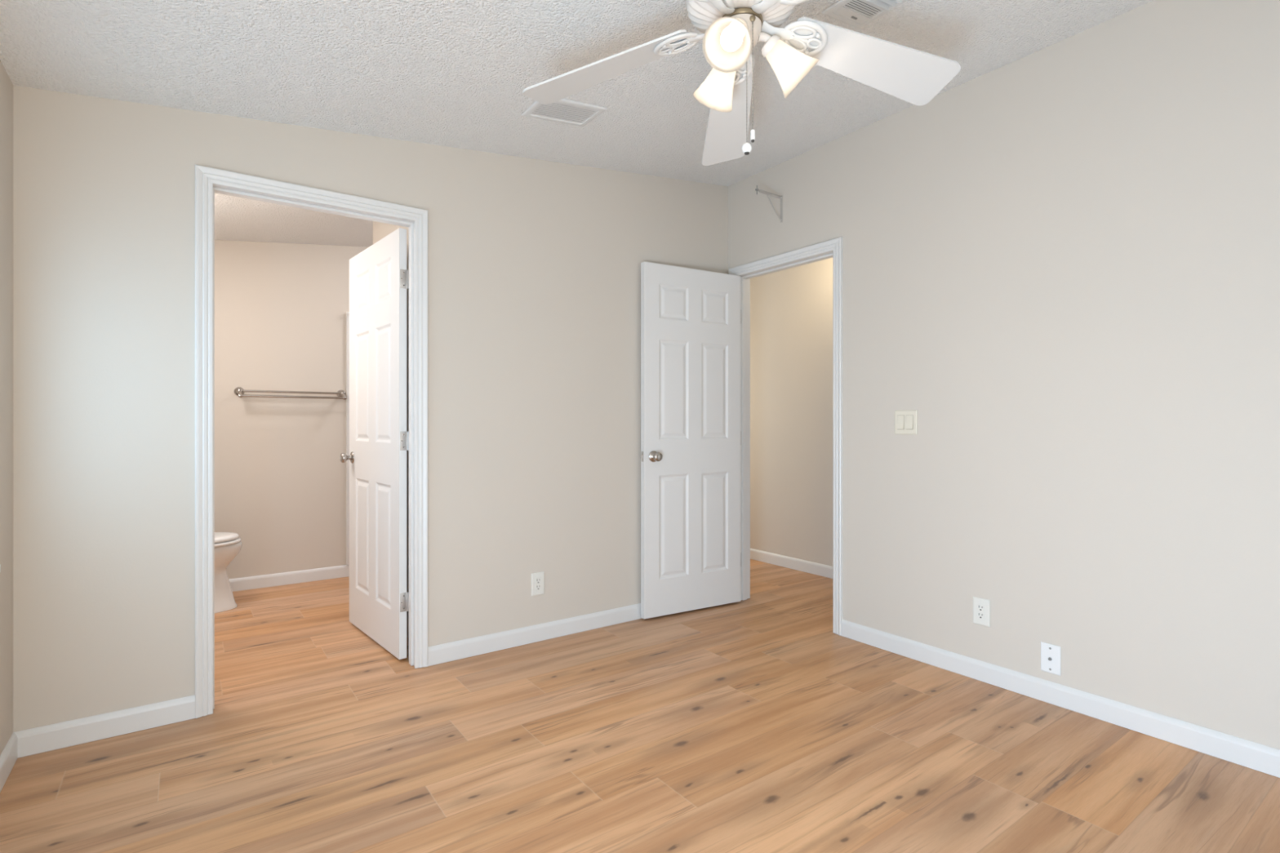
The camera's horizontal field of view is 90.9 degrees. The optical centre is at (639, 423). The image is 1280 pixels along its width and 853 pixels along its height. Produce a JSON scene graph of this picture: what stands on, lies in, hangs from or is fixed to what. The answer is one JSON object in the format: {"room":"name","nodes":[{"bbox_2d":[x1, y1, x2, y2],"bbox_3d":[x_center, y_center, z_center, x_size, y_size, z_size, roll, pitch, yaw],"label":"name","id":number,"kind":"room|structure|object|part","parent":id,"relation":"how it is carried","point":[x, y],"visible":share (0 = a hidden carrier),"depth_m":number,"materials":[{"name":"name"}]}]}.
{"room":"empty bedroom","nodes":[
{"label":"empty bedroom","id":0,"kind":"room"},
{"bbox_2d":[0,60,13,755],"bbox_3d":[-1.746,-0.006,1.522,0.115,2.260,5.742,0,0,-36],"label":"wall","id":1,"kind":"structure","parent":0,"point":[6,84],"depth_m":2.02,"materials":[{"name":"beige paint"}]},
{"bbox_2d":[0,732,17,791],"bbox_3d":[-1.091,1.080,0.723,0.012,0.085,3.450,0,0,-36],"label":"baseboard","id":2,"kind":"structure","parent":1,"relation":"attached to","point":[8,757],"depth_m":2.01,"materials":[{"name":"white paint"}]},
{"bbox_2d":[214,240,368,578],"bbox_3d":[-1.964,-0.205,4.834,3.408,2.657,0.115,0,0,-36],"label":"wall","id":3,"kind":"structure","parent":0,"point":[281,309],"depth_m":4.38,"materials":[{"name":"beige paint"}]},
{"bbox_2d":[228,564,349,591],"bbox_3d":[-1.927,1.080,4.782,3.408,0.085,0.012,0,0,-36],"label":"baseboard","id":4,"kind":"structure","parent":3,"relation":"attached to","point":[337,571],"depth_m":4.40,"materials":[{"name":"white paint"}]},
{"bbox_2d":[233,386,346,399],"bbox_3d":[-2.399,-0.205,4.367,0.690,0.076,0.131,0,0,-36],"label":"towel bar","id":5,"kind":"object","parent":3,"relation":"attached to","point":[238,391],"visible":1,"depth_m":4.32,"materials":[{"name":"grey metal"}]},
{"bbox_3d":[-2.655,-0.205,4.183,0.060,0.076,0.131,0,0,-36],"label":"post","id":6,"kind":"part","parent":5,"relation":"part of","materials":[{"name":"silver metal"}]},
{"bbox_3d":[-2.144,-0.205,4.551,0.060,0.076,0.131,0,0,-36],"label":"post","id":7,"kind":"part","parent":5,"relation":"part of","materials":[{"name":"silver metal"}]},
{"bbox_2d":[346,311,349,564],"bbox_3d":[-2.071,0.102,4.650,0.166,1.868,0.056,0,0,-36],"label":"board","id":8,"kind":"object","parent":3,"relation":"attached to","point":[347,313],"visible":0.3,"depth_m":4.62,"materials":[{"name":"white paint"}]},
{"bbox_2d":[13,85,728,732],"bbox_3d":[-0.804,-0.198,3.128,3.293,2.644,0.115,0,0,-36],"label":"wall","id":9,"kind":"structure","parent":0,"point":[534,265],"depth_m":2.50,"materials":[{"name":"beige paint"}]},
{"bbox_2d":[14,694,195,758],"bbox_3d":[-1.900,1.080,2.259,0.499,0.085,0.012,0,0,-36],"label":"baseboard","id":10,"kind":"structure","parent":9,"relation":"attached to","point":[39,740],"depth_m":2.25,"materials":[{"name":"white paint"}]},
{"bbox_2d":[195,164,427,718],"bbox_3d":[-1.373,0.068,2.707,0.880,2.107,0.133,0,0,-36],"label":"door frame","id":11,"kind":"structure","parent":9,"relation":"attached to","point":[209,181],"depth_m":2.56,"materials":[{"name":"white paint"}]},
{"bbox_3d":[-1.673,0.068,2.419,0.057,2.107,0.018,0,0,-36],"label":"casing","id":12,"kind":"part","parent":11,"relation":"part of","materials":[{"name":"white paint"}]},
{"bbox_3d":[-1.339,-0.957,2.660,0.880,0.057,0.018,0,0,-36],"label":"head casing","id":13,"kind":"part","parent":11,"relation":"part of","materials":[{"name":"white paint"}]},
{"bbox_3d":[-1.005,0.068,2.901,0.057,2.107,0.018,0,0,-36],"label":"casing","id":14,"kind":"part","parent":11,"relation":"part of","materials":[{"name":"white paint"}]},
{"bbox_2d":[340,227,408,659],"bbox_3d":[-1.377,0.096,3.240,0.161,2.030,0.812,0,0,-37],"label":"door","id":15,"kind":"structure","parent":9,"relation":"in","point":[379,275],"depth_m":3.17,"materials":[{"name":"white paint"}]},
{"bbox_3d":[-1.616,0.189,3.476,0.066,0.065,0.065,0,0,-36],"label":"knob","id":16,"kind":"part","parent":15,"relation":"part of","materials":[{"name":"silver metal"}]},
{"bbox_2d":[427,603,642,666],"bbox_3d":[-0.208,1.080,3.480,1.914,0.085,0.012,0,0,-36],"label":"baseboard","id":17,"kind":"structure","parent":9,"relation":"attached to","point":[457,650],"depth_m":3.21,"materials":[{"name":"white paint"}]},
{"bbox_2d":[531,571,544,595],"bbox_3d":[-0.526,0.828,3.252,0.072,0.116,0.008,0,0,-36],"label":"wall outlet","id":18,"kind":"object","parent":9,"relation":"attached to","point":[537,579],"visible":1,"depth_m":3.25,"materials":[{"name":"white plastic"}]},
{"bbox_2d":[535,577,541,591],"bbox_3d":[-0.525,0.828,3.251,0.033,0.067,0.004,0,0,-36],"label":"receptacle","id":19,"kind":"object","parent":18,"relation":"attached to","point":[538,580],"depth_m":3.25,"materials":[{"name":"white plastic"}]},
{"bbox_2d":[373,221,408,637],"bbox_3d":[-1.296,-0.095,3.513,0.115,2.438,1.085,0,0,-36],"label":"wall","id":20,"kind":"structure","parent":0,"point":[380,230],"depth_m":3.32,"materials":[{"name":"beige paint"}]},
{"bbox_2d":[0,0,1154,246],"bbox_3d":[-0.364,-1.378,2.519,3.523,0.511,5.742,0,0,-36],"label":"ceiling","id":21,"kind":"structure","parent":0,"point":[453,73],"depth_m":2.29,"materials":[{"name":"white paint"}]},
{"bbox_2d":[520,98,607,127],"bbox_3d":[-0.326,-1.340,2.715,0.308,0.043,0.205,0,0,-36],"label":"ceiling vent","id":22,"kind":"object","parent":21,"relation":"in","point":[565,111],"visible":0.88,"depth_m":2.71,"materials":[{"name":"white metal"}]},
{"bbox_2d":[522,0,960,165],"bbox_3d":[0.293,-1.035,1.711,1.302,0.620,1.263,0,0,-36],"label":"ceiling fan","id":23,"kind":"object","parent":21,"relation":"hanging from","point":[730,29],"visible":1,"depth_m":1.83,"materials":[{"name":"white metal"}]},
{"bbox_3d":[-0.097,-1.066,1.895,0.522,0.006,0.173,-10,10,21],"label":"blade","id":24,"kind":"part","parent":23,"relation":"part of","materials":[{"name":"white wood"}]},
{"bbox_3d":[0.242,-1.004,1.882,0.125,0.153,0.158,0,0,-36],"label":"lamp shade","id":25,"kind":"part","parent":23,"relation":"part of","materials":[{"name":"white glass"}]},
{"bbox_3d":[0.238,-0.987,1.611,0.152,0.157,0.128,0,0,-36],"label":"lamp shade","id":26,"kind":"part","parent":23,"relation":"part of","materials":[{"name":"white glass"}]},
{"bbox_3d":[0.304,-1.051,2.151,0.173,0.006,0.522,-14,-12,1],"label":"blade","id":27,"kind":"part","parent":23,"relation":"part of","materials":[{"name":"white wood"}]},
{"bbox_3d":[0.243,-1.004,1.635,0.079,0.084,0.063,0,0,-36],"label":"light bulb","id":28,"kind":"part","parent":23,"relation":"part of","materials":[{"name":"white glass"}]},
{"bbox_3d":[0.265,-1.053,1.679,0.076,0.074,0.065,0,0,-36],"label":"lamp arm","id":29,"kind":"part","parent":23,"relation":"part of","materials":[{"name":"white metal"}]},
{"bbox_3d":[0.288,-0.898,1.700,0.003,0.287,0.003,0,0,-36],"label":"pull chain","id":30,"kind":"part","parent":23,"relation":"part of","materials":[{"name":"grey metal"}]},
{"bbox_3d":[0.303,-0.938,1.694,0.003,0.300,0.003,0,0,-36],"label":"pull chain","id":31,"kind":"part","parent":23,"relation":"part of","materials":[{"name":"grey metal"}]},
{"bbox_3d":[0.361,-1.059,1.762,0.068,0.061,0.061,0,0,-36],"label":"lamp arm","id":32,"kind":"part","parent":23,"relation":"part of","materials":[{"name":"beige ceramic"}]},
{"bbox_3d":[0.432,-1.004,1.770,0.157,0.153,0.122,0,0,-36],"label":"lamp shade","id":33,"kind":"part","parent":23,"relation":"part of","materials":[{"name":"white glass"}]},
{"bbox_3d":[0.673,-1.064,1.852,0.522,0.006,0.173,10,-16,-15],"label":"blade","id":34,"kind":"part","parent":23,"relation":"part of","materials":[{"name":"white wood"}]},
{"bbox_2d":[821,0,908,29],"bbox_3d":[0.808,-1.401,2.050,0.211,0.040,0.370,0,0,-36],"label":"ceiling vent","id":35,"kind":"object","parent":21,"relation":"in","point":[857,14],"visible":1,"depth_m":2.13,"materials":[{"name":"white metal"}]},
{"bbox_3d":[0.728,-1.401,2.162,0.156,0.024,0.036,0,0,-36],"label":"plate","id":36,"kind":"part","parent":35,"relation":"part of","materials":[{"name":"white metal"}]},
{"bbox_2d":[0,559,1279,852],"bbox_3d":[0.042,1.184,2.804,4.540,0.120,5.800,0,0,-36],"label":"floor","id":37,"kind":"structure","parent":0,"point":[751,725],"depth_m":2.13,"materials":[{"name":"brown wood"}]},
{"bbox_2d":[214,532,242,613],"bbox_3d":[-2.751,0.736,3.669,0.738,0.774,0.450,0,0,-36],"label":"toilet","id":38,"kind":"object","parent":37,"relation":"on","point":[228,545],"visible":0.16,"depth_m":3.77,"materials":[{"name":"white ceramic"}]},
{"bbox_3d":[-2.657,0.686,3.736,0.474,0.028,0.350,0,0,-36],"label":"lid","id":39,"kind":"part","parent":38,"relation":"part of","materials":[{"name":"white ceramic"}]},
{"bbox_3d":[-2.648,0.714,3.743,0.475,0.018,0.356,0,0,-36],"label":"seat","id":40,"kind":"part","parent":38,"relation":"part of","materials":[{"name":"white ceramic"}]},
{"bbox_2d":[750,257,832,566],"bbox_3d":[1.392,-0.106,4.680,0.115,2.460,4.062,0,0,-36],"label":"wall","id":41,"kind":"structure","parent":0,"point":[791,309],"depth_m":4.88,"materials":[{"name":"beige paint"}]},
{"bbox_2d":[750,548,832,578],"bbox_3d":[1.340,1.080,4.643,0.012,0.085,4.062,0,0,-36],"label":"baseboard","id":42,"kind":"structure","parent":41,"relation":"attached to","point":[811,567],"depth_m":4.86,"materials":[{"name":"white paint"}]},
{"bbox_2d":[728,0,1279,749],"bbox_3d":[1.587,-0.198,2.726,0.115,2.644,3.565,0,0,-36],"label":"wall","id":43,"kind":"structure","parent":0,"point":[1064,259],"depth_m":2.46,"materials":[{"name":"beige paint"}]},
{"bbox_2d":[640,261,741,618],"bbox_3d":[0.332,0.096,3.781,0.755,2.030,0.104,0,0,-36],"label":"door","id":44,"kind":"structure","parent":43,"relation":"in","point":[691,318],"depth_m":3.74,"materials":[{"name":"white paint"}]},
{"bbox_3d":[0.094,0.189,3.587,0.065,0.065,0.066,0,0,-36],"label":"knob","id":45,"kind":"part","parent":44,"relation":"part of","materials":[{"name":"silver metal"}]},
{"bbox_2d":[755,185,782,222],"bbox_3d":[0.739,-1.258,3.618,0.214,0.170,0.020,0,0,-36],"label":"shelf bracket","id":46,"kind":"object","parent":43,"relation":"attached to","point":[757,189],"visible":1,"depth_m":3.65,"materials":[{"name":"white metal"}]},
{"bbox_3d":[0.749,-1.316,3.626,0.189,0.015,0.014,0,0,-36],"label":"arm","id":47,"kind":"part","parent":46,"relation":"part of","materials":[{"name":"beige paint"}]},
{"bbox_3d":[0.825,-1.251,3.680,0.003,0.155,0.016,0,0,-36],"label":"wall leg","id":48,"kind":"part","parent":46,"relation":"part of","materials":[{"name":"beige paint"}]},
{"bbox_2d":[728,236,842,635],"bbox_3d":[0.865,0.068,3.712,0.133,2.107,0.849,0,0,-36],"label":"door frame","id":49,"kind":"structure","parent":43,"relation":"attached to","point":[833,248],"depth_m":3.53,"materials":[{"name":"white paint"}]},
{"bbox_3d":[0.818,-0.957,3.678,0.018,0.057,0.849,0,0,-36],"label":"head casing","id":50,"kind":"part","parent":49,"relation":"part of","materials":[{"name":"white paint"}]},
{"bbox_3d":[1.050,0.068,3.357,0.018,2.107,0.057,0,0,-36],"label":"casing","id":51,"kind":"part","parent":49,"relation":"part of","materials":[{"name":"white paint"}]},
{"bbox_2d":[894,409,917,434],"bbox_3d":[1.280,-0.005,3.042,0.012,0.116,0.116,0,0,-36],"label":"light switch","id":52,"kind":"object","parent":43,"relation":"attached to","point":[905,421],"visible":1,"depth_m":3.04,"materials":[{"name":"beige plastic"}]},
{"bbox_2d":[973,596,990,626],"bbox_3d":[1.490,0.823,2.754,0.008,0.116,0.072,0,0,-36],"label":"wall outlet","id":53,"kind":"object","parent":43,"relation":"attached to","point":[981,606],"visible":1,"depth_m":2.75,"materials":[{"name":"white plastic"}]},
{"bbox_2d":[977,603,984,620],"bbox_3d":[1.489,0.823,2.753,0.004,0.067,0.033,0,0,-36],"label":"receptacle","id":54,"kind":"object","parent":53,"relation":"attached to","point":[980,606],"depth_m":2.75,"materials":[{"name":"white plastic"}]},
{"bbox_2d":[1040,641,1061,675],"bbox_3d":[1.646,0.946,2.531,0.016,0.116,0.072,0,0,-36],"label":"cable plate","id":55,"kind":"object","parent":43,"relation":"attached to","point":[1051,655],"visible":1,"depth_m":2.53,"materials":[{"name":"white plastic"}]},
{"bbox_2d":[841,619,1279,777],"bbox_3d":[1.820,1.080,2.293,0.012,0.085,2.590,0,0,-36],"label":"baseboard","id":56,"kind":"structure","parent":43,"relation":"attached to","point":[1264,758],"depth_m":2.42,"materials":[{"name":"white paint"}]}
]}

